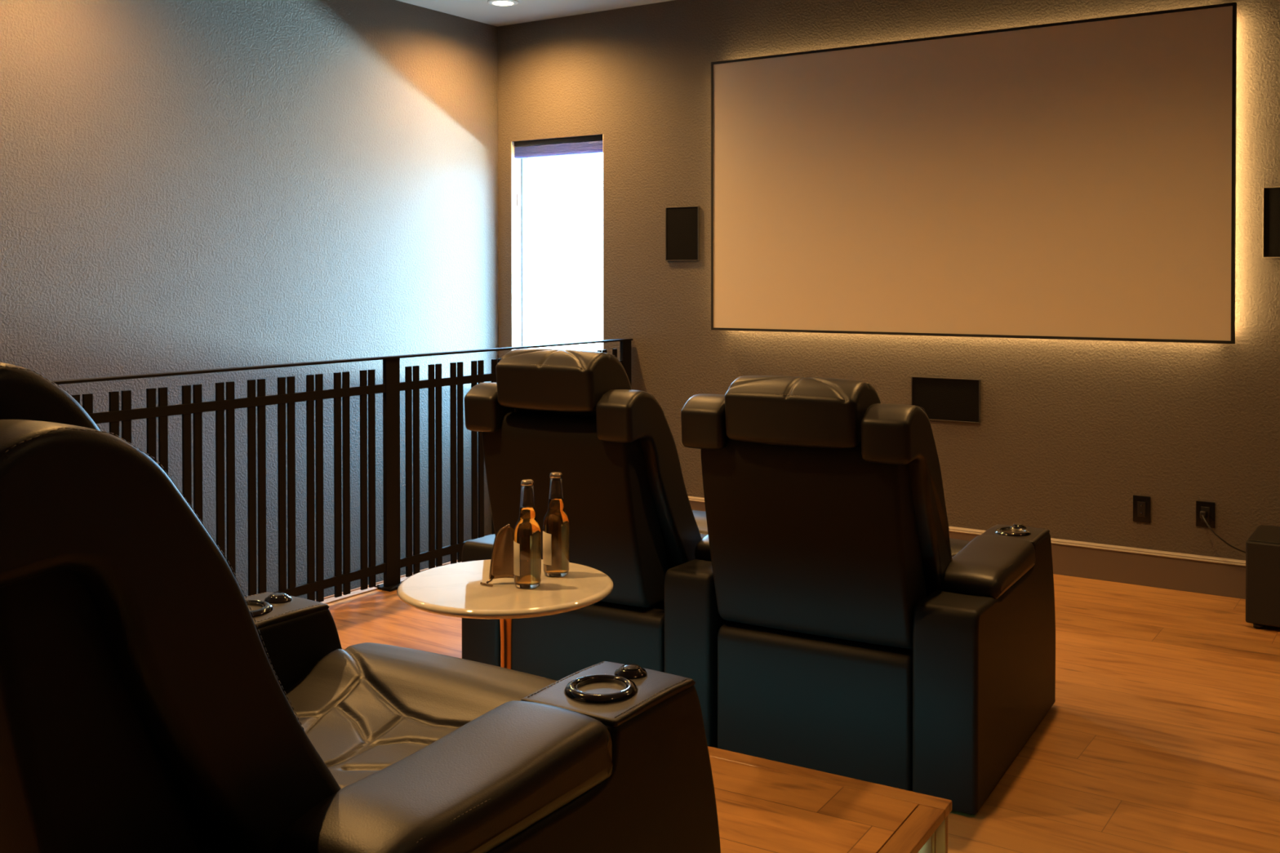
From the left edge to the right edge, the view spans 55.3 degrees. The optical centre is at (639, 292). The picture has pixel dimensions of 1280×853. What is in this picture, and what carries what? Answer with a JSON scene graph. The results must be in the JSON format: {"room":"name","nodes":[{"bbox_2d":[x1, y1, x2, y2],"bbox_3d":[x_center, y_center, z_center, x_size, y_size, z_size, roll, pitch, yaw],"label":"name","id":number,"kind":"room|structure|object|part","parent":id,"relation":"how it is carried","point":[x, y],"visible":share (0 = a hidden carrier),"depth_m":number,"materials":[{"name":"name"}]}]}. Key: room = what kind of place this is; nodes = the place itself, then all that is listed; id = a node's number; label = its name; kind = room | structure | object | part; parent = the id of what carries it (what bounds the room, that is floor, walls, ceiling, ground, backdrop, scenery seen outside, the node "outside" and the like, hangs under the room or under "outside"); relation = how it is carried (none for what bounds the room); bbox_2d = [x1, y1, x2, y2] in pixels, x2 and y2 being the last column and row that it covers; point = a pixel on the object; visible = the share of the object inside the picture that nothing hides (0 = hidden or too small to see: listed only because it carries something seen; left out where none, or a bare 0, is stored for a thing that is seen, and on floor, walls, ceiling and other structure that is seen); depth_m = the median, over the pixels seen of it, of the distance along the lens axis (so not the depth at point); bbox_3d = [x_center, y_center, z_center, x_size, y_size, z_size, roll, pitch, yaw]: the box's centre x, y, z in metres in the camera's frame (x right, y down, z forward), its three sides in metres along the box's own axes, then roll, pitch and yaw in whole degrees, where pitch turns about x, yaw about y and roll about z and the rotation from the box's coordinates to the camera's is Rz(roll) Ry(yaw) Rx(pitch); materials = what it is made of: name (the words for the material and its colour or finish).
{"room":"home theater","nodes":[
{"label":"home theater","id":0,"kind":"room"},
{"bbox_2d":[0,0,498,599],"bbox_3d":[-3.146,1.410,4.519,0.160,6.290,7.860,0,1,34],"label":"wall","id":1,"kind":"structure","parent":0,"point":[185,185],"depth_m":6.14,"materials":[{"name":"grey paint"}]},
{"bbox_2d":[315,561,450,601],"bbox_3d":[-2.263,1.505,4.025,0.012,0.312,7.700,0,1,34],"label":"trim","id":2,"kind":"structure","parent":1,"relation":"attached to","point":[449,562],"depth_m":5.60,"materials":[{"name":"brown wood"}]},
{"bbox_2d":[320,562,457,604],"bbox_3d":[-2.237,1.357,4.006,0.050,0.008,7.700,0,1,34],"label":"trim","id":3,"kind":"structure","parent":1,"relation":"attached to","point":[358,592],"depth_m":5.42,"materials":[{"name":"beige wood"}]},
{"bbox_2d":[396,0,673,26],"bbox_3d":[-0.253,-1.663,2.638,7.020,0.100,8.020,0,1,34],"label":"ceiling","id":4,"kind":"structure","parent":0,"point":[480,11],"depth_m":7.18,"materials":[{"name":"grey paint"}]},
{"bbox_2d":[487,0,518,6],"bbox_3d":[-0.785,-1.663,7.007,0.176,0.009,0.176,0,1,34],"label":"recessed light","id":5,"kind":"object","parent":4,"relation":"in","point":[495,2],"visible":1,"depth_m":7.01,"materials":[{"name":"white plastic"}]},
{"bbox_2d":[327,573,1279,852],"bbox_3d":[0.138,1.439,2.417,5.765,0.120,7.700,0,1,34],"label":"floor","id":6,"kind":"structure","parent":0,"point":[1161,731],"depth_m":3.84,"materials":[{"name":"brown wood"}]},
{"bbox_2d":[52,338,632,602],"bbox_3d":[-1.686,0.824,4.730,0.100,1.052,5.888,0,1,34],"label":"stair railing","id":7,"kind":"object","parent":6,"relation":"on","point":[391,387],"visible":0.43,"depth_m":5.28,"materials":[{"name":"black metal"}]},
{"bbox_3d":[-1.686,0.303,4.723,0.044,0.010,5.848,0,1,34],"label":"rail","id":8,"kind":"part","parent":7,"relation":"part of","materials":[{"name":"black metal"}]},
{"bbox_3d":[-1.129,1.334,5.567,0.100,0.011,0.126,0,1,34],"label":"plate","id":9,"kind":"part","parent":7,"relation":"part of","materials":[{"name":"black metal"}]},
{"bbox_3d":[-1.129,0.813,5.561,0.022,1.030,0.086,0,1,34],"label":"post","id":10,"kind":"part","parent":7,"relation":"part of","materials":[{"name":"black metal"}]},
{"bbox_3d":[-0.083,0.792,7.124,0.022,1.030,0.086,0,1,34],"label":"post","id":11,"kind":"part","parent":7,"relation":"part of","materials":[{"name":"black metal"}]},
{"bbox_2d":[396,559,613,669],"bbox_3d":[-0.316,0.933,2.895,0.508,0.499,0.508,0,1,34],"label":"side table","id":12,"kind":"object","parent":6,"relation":"on","point":[455,589],"visible":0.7,"depth_m":2.81,"materials":[{"name":"white stone"}]},
{"bbox_2d":[480,524,514,586],"bbox_3d":[-0.332,0.616,2.873,0.081,0.136,0.035,-1,1,-34],"label":"napkin","id":13,"kind":"object","parent":12,"relation":"on","point":[501,566],"visible":0.93,"depth_m":2.89,"materials":[{"name":"brown paper"}]},
{"bbox_3d":[-0.351,0.672,2.868,0.009,0.016,0.026,0,1,26],"label":"handle stem","id":14,"kind":"part","parent":13,"relation":"part of","materials":[{"name":"brown metal"}]},
{"bbox_3d":[-0.323,0.612,2.887,0.065,0.124,0.022,0,1,-9],"label":"scoop blade","id":15,"kind":"part","parent":13,"relation":"part of","materials":[{"name":"brown metal"}]},
{"bbox_2d":[513,479,541,588],"bbox_3d":[-0.262,0.560,2.852,0.064,0.248,0.064,0,1,-14],"label":"beer bottle","id":16,"kind":"object","parent":12,"relation":"on","point":[527,531],"visible":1,"depth_m":2.83,"materials":[{"name":"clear glass"}]},
{"bbox_2d":[542,471,569,577],"bbox_3d":[-0.203,0.559,2.960,0.064,0.248,0.064,0,1,-26],"label":"beer bottle","id":17,"kind":"object","parent":12,"relation":"on","point":[556,521],"visible":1,"depth_m":2.94,"materials":[{"name":"clear glass"}]},
{"bbox_2d":[461,348,728,748],"bbox_3d":[0.020,0.758,4.165,0.932,1.182,1.172,0,1,30],"label":"recliner","id":18,"kind":"object","parent":6,"relation":"on","point":[577,415],"visible":0.67,"depth_m":3.71,"materials":[{"name":"black leather"}]},
{"bbox_3d":[-0.279,1.052,4.414,0.155,0.589,0.980,0,1,30],"label":"armrest","id":19,"kind":"part","parent":18,"relation":"part of","materials":[{"name":"black leather"}]},
{"bbox_3d":[-0.170,1.159,3.845,0.598,0.387,0.102,0,1,30],"label":"panel","id":20,"kind":"part","parent":18,"relation":"part of","materials":[{"name":"black leather"}]},
{"bbox_2d":[651,510,707,609],"bbox_3d":[0.117,0.924,4.333,0.594,0.196,0.787,0,1,30],"label":"armrest","id":21,"kind":"object","parent":18,"relation":"on","point":[700,516],"depth_m":4.42,"materials":[{"name":"black leather"}]},
{"bbox_3d":[0.381,1.056,4.028,0.155,0.589,0.980,0,1,30],"label":"armrest","id":22,"kind":"part","parent":18,"relation":"part of","materials":[{"name":"black leather"}]},
{"bbox_2d":[694,534,711,560],"bbox_3d":[0.350,0.795,3.972,0.167,0.102,0.479,0,1,30],"label":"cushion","id":23,"kind":"object","parent":18,"relation":"on","point":[702,550],"depth_m":3.80,"materials":[{"name":"black leather"}]},
{"bbox_2d":[707,746,951,852],"bbox_3d":[-1.517,1.293,1.814,2.780,0.190,4.100,0,1,31],"label":"platform","id":24,"kind":"object","parent":6,"relation":"on","point":[764,806],"visible":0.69,"depth_m":2.80,"materials":[{"name":"brown wood"}]},
{"bbox_2d":[0,362,720,852],"bbox_3d":[-0.571,0.624,1.772,0.992,1.130,1.172,0,1,33],"label":"recliner","id":25,"kind":"object","parent":24,"relation":"on","point":[148,704],"visible":1,"depth_m":1.35,"materials":[{"name":"black leather"}]},
{"bbox_2d":[200,831,217,852],"bbox_3d":[-0.716,0.488,1.545,0.500,0.569,0.352,0,1,33],"label":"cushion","id":26,"kind":"object","parent":25,"relation":"on","point":[212,847],"depth_m":1.42,"materials":[{"name":"black leather"}]},
{"bbox_3d":[-0.691,0.582,2.335,0.052,0.012,0.052,0,1,33],"label":"control knob","id":27,"kind":"part","parent":25,"relation":"part of","materials":[{"name":"black metal"}]},
{"bbox_3d":[-0.876,0.891,2.044,0.175,0.589,0.980,0,1,33],"label":"armrest","id":28,"kind":"part","parent":25,"relation":"part of","materials":[{"name":"black leather"}]},
{"bbox_2d":[284,642,556,788],"bbox_3d":[-0.467,0.764,1.935,0.614,0.196,0.787,0,1,33],"label":"seat cushion","id":29,"kind":"object","parent":25,"relation":"on","point":[366,708],"depth_m":2.09,"materials":[{"name":"black leather"}]},
{"bbox_2d":[274,700,613,852],"bbox_3d":[-0.233,0.635,1.553,0.187,0.102,0.479,0,1,33],"label":"armrest","id":30,"kind":"object","parent":25,"relation":"on","point":[510,778],"depth_m":1.51,"materials":[{"name":"black leather"}]},
{"bbox_3d":[-0.200,0.896,1.608,0.175,0.589,0.980,0,1,33],"label":"armrest","id":31,"kind":"part","parent":25,"relation":"part of","materials":[{"name":"black leather"}]},
{"bbox_3d":[-0.015,0.587,1.899,0.052,0.012,0.052,0,1,33],"label":"control knob","id":32,"kind":"part","parent":25,"relation":"part of","materials":[{"name":"silver metal"}]},
{"bbox_3d":[-0.374,1.312,1.092,0.013,0.168,4.040,0,1,31],"label":"panel","id":33,"kind":"part","parent":24,"relation":"part of","materials":[{"name":"beige"}]},
{"bbox_3d":[-0.494,1.282,3.547,2.750,0.168,0.015,0,1,31],"label":"panel","id":34,"kind":"part","parent":24,"relation":"part of","materials":[{"name":"brown wood"}]},
{"bbox_3d":[0.704,1.290,2.849,0.022,0.166,0.022,0,1,31],"label":"corner post","id":35,"kind":"part","parent":24,"relation":"part of","materials":[{"name":"brown wood"}]},
{"bbox_2d":[680,375,1055,814],"bbox_3d":[0.747,0.789,3.740,0.810,1.130,1.174,0,1,30],"label":"recliner","id":36,"kind":"object","parent":6,"relation":"on","point":[862,640],"visible":1,"depth_m":3.34,"materials":[{"name":"black leather"}]},
{"bbox_3d":[0.495,1.163,3.456,0.578,0.387,0.102,0,1,30],"label":"panel","id":37,"kind":"part","parent":36,"relation":"part of","materials":[{"name":"black leather"}]},
{"bbox_2d":[949,537,970,557],"bbox_3d":[0.782,0.928,3.945,0.574,0.196,0.787,0,1,30],"label":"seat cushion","id":38,"kind":"object","parent":36,"relation":"on","point":[956,545],"depth_m":4.05,"materials":[{"name":"black leather"}]},
{"bbox_3d":[1.046,1.060,3.640,0.175,0.589,0.980,0,1,30],"label":"armrest","id":39,"kind":"part","parent":36,"relation":"part of","materials":[{"name":"black leather"}]},
{"bbox_2d":[941,534,1035,599],"bbox_3d":[1.015,0.799,3.584,0.187,0.102,0.479,0,1,30],"label":"armrest","id":40,"kind":"object","parent":36,"relation":"on","point":[989,566],"depth_m":3.48,"materials":[{"name":"black leather"}]},
{"bbox_3d":[1.218,0.752,3.939,0.052,0.012,0.052,0,1,30],"label":"control knob","id":41,"kind":"part","parent":36,"relation":"part of","materials":[{"name":"silver metal"}]},
{"bbox_2d":[1245,524,1279,629],"bbox_3d":[2.713,1.167,4.944,0.430,0.356,0.380,0,1,34],"label":"subwoofer","id":42,"kind":"object","parent":6,"relation":"on","point":[1263,546],"visible":1,"depth_m":4.88,"materials":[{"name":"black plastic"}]},
{"bbox_3d":[2.712,0.991,4.942,0.410,0.004,0.360,0,1,34],"label":"panel","id":43,"kind":"part","parent":42,"relation":"part of","materials":[{"name":"black"}]},
{"bbox_2d":[497,0,1279,560],"bbox_3d":[1.869,1.388,5.987,6.860,6.290,0.160,0,1,34],"label":"wall","id":44,"kind":"structure","parent":0,"point":[1067,434],"depth_m":6.08,"materials":[{"name":"grey"}]},
{"bbox_2d":[511,133,603,350],"bbox_3d":[-0.470,-0.126,7.528,0.708,1.642,0.148,0,1,34],"label":"window","id":45,"kind":"structure","parent":44,"relation":"in","point":[519,215],"depth_m":7.72,"materials":[{"name":"white plastic"}]},
{"bbox_2d":[516,160,520,207],"bbox_3d":[-0.762,-0.690,7.698,0.018,0.295,0.023,0,1,34],"label":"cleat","id":46,"kind":"object","parent":45,"relation":"attached to","point":[517,194],"visible":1,"depth_m":7.69,"materials":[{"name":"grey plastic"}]},
{"bbox_3d":[-0.761,-0.732,7.695,0.006,0.211,0.018,0,1,34],"label":"cord","id":47,"kind":"part","parent":46,"relation":"part of","materials":[{"name":"white fabric"}]},
{"bbox_3d":[-0.444,-0.149,7.566,0.708,1.597,0.055,0,1,34],"label":"frame","id":48,"kind":"part","parent":45,"relation":"part of","materials":[{"name":"grey plastic"}]},
{"bbox_2d":[514,134,603,158],"bbox_3d":[-0.485,-0.895,7.497,0.696,0.102,0.056,0,1,34],"label":"window blind","id":49,"kind":"object","parent":45,"relation":"attached to","point":[588,144],"visible":0.84,"depth_m":7.47,"materials":[{"name":"fabric"}]},
{"bbox_3d":[-0.485,-0.931,7.496,0.696,0.029,0.056,0,1,34],"label":"head rail","id":50,"kind":"part","parent":49,"relation":"part of","materials":[{"name":"black plastic"}]},
{"bbox_3d":[-0.485,-0.852,7.497,0.696,0.016,0.052,0,1,34],"label":"rail","id":51,"kind":"part","parent":49,"relation":"part of","materials":[{"name":"blue fabric"}]},
{"bbox_2d":[665,205,699,261],"bbox_3d":[0.241,-0.337,6.948,0.219,0.307,0.016,0,1,34],"label":"wall speaker","id":52,"kind":"object","parent":44,"relation":"attached to","point":[682,223],"visible":1,"depth_m":6.94,"materials":[{"name":"grey plastic"}]},
{"bbox_2d":[911,376,980,423],"bbox_3d":[1.524,0.531,6.101,0.351,0.215,0.016,0,1,34],"label":"wall speaker","id":53,"kind":"object","parent":44,"relation":"attached to","point":[943,399],"visible":0.8,"depth_m":6.09,"materials":[{"name":"grey"}]},
{"bbox_2d":[688,496,1245,599],"bbox_3d":[2.298,1.254,5.589,5.705,0.167,0.022,0,1,34],"label":"baseboard","id":54,"kind":"structure","parent":44,"relation":"attached to","point":[1200,574],"depth_m":5.58,"materials":[{"name":"brown paint"}]},
{"bbox_2d":[711,2,1236,343],"bbox_3d":[1.506,-0.528,6.066,2.633,1.481,0.069,0,1,34],"label":"projection screen","id":55,"kind":"object","parent":44,"relation":"attached to","point":[1074,180],"visible":1,"depth_m":5.91,"materials":[{"name":"beige fabric"}]},
{"bbox_2d":[1133,495,1151,523],"bbox_3d":[2.293,0.989,5.592,0.076,0.121,0.015,0,1,34],"label":"wall outlet","id":56,"kind":"object","parent":44,"relation":"attached to","point":[1141,504],"visible":1,"depth_m":5.59,"materials":[{"name":"black plastic"}]},
{"bbox_2d":[1137,501,1145,516],"bbox_3d":[2.292,0.989,5.590,0.034,0.068,0.003,0,1,34],"label":"receptacle","id":57,"kind":"object","parent":56,"relation":"attached to","point":[1140,504],"depth_m":5.59,"materials":[{"name":"black plastic"}]},
{"bbox_2d":[1195,500,1215,528],"bbox_3d":[2.517,0.986,5.445,0.078,0.114,0.011,0,1,34],"label":"wall outlet","id":58,"kind":"object","parent":44,"relation":"attached to","point":[1210,507],"visible":0.98,"depth_m":5.44,"materials":[{"name":"black plastic"}]},
{"bbox_2d":[1200,506,1209,522],"bbox_3d":[2.515,0.986,5.441,0.034,0.068,0.003,0,1,34],"label":"receptacle","id":59,"kind":"object","parent":58,"relation":"attached to","point":[1204,508],"depth_m":5.44,"materials":[{"name":"black plastic"}]},
{"bbox_2d":[1200,510,1245,553],"bbox_3d":[2.573,1.054,5.337,0.262,0.170,0.072,1,1,42],"label":"power cord","id":60,"kind":"object","parent":58,"relation":"attached to","point":[1202,513],"visible":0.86,"depth_m":5.36,"materials":[{"name":"black plastic"}]},
{"bbox_2d":[1262,186,1279,257],"bbox_3d":[2.792,-0.305,5.241,0.219,0.308,0.016,0,1,34],"label":"wall speaker","id":61,"kind":"object","parent":44,"relation":"attached to","point":[1271,195],"visible":1,"depth_m":5.28,"materials":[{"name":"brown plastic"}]}
]}

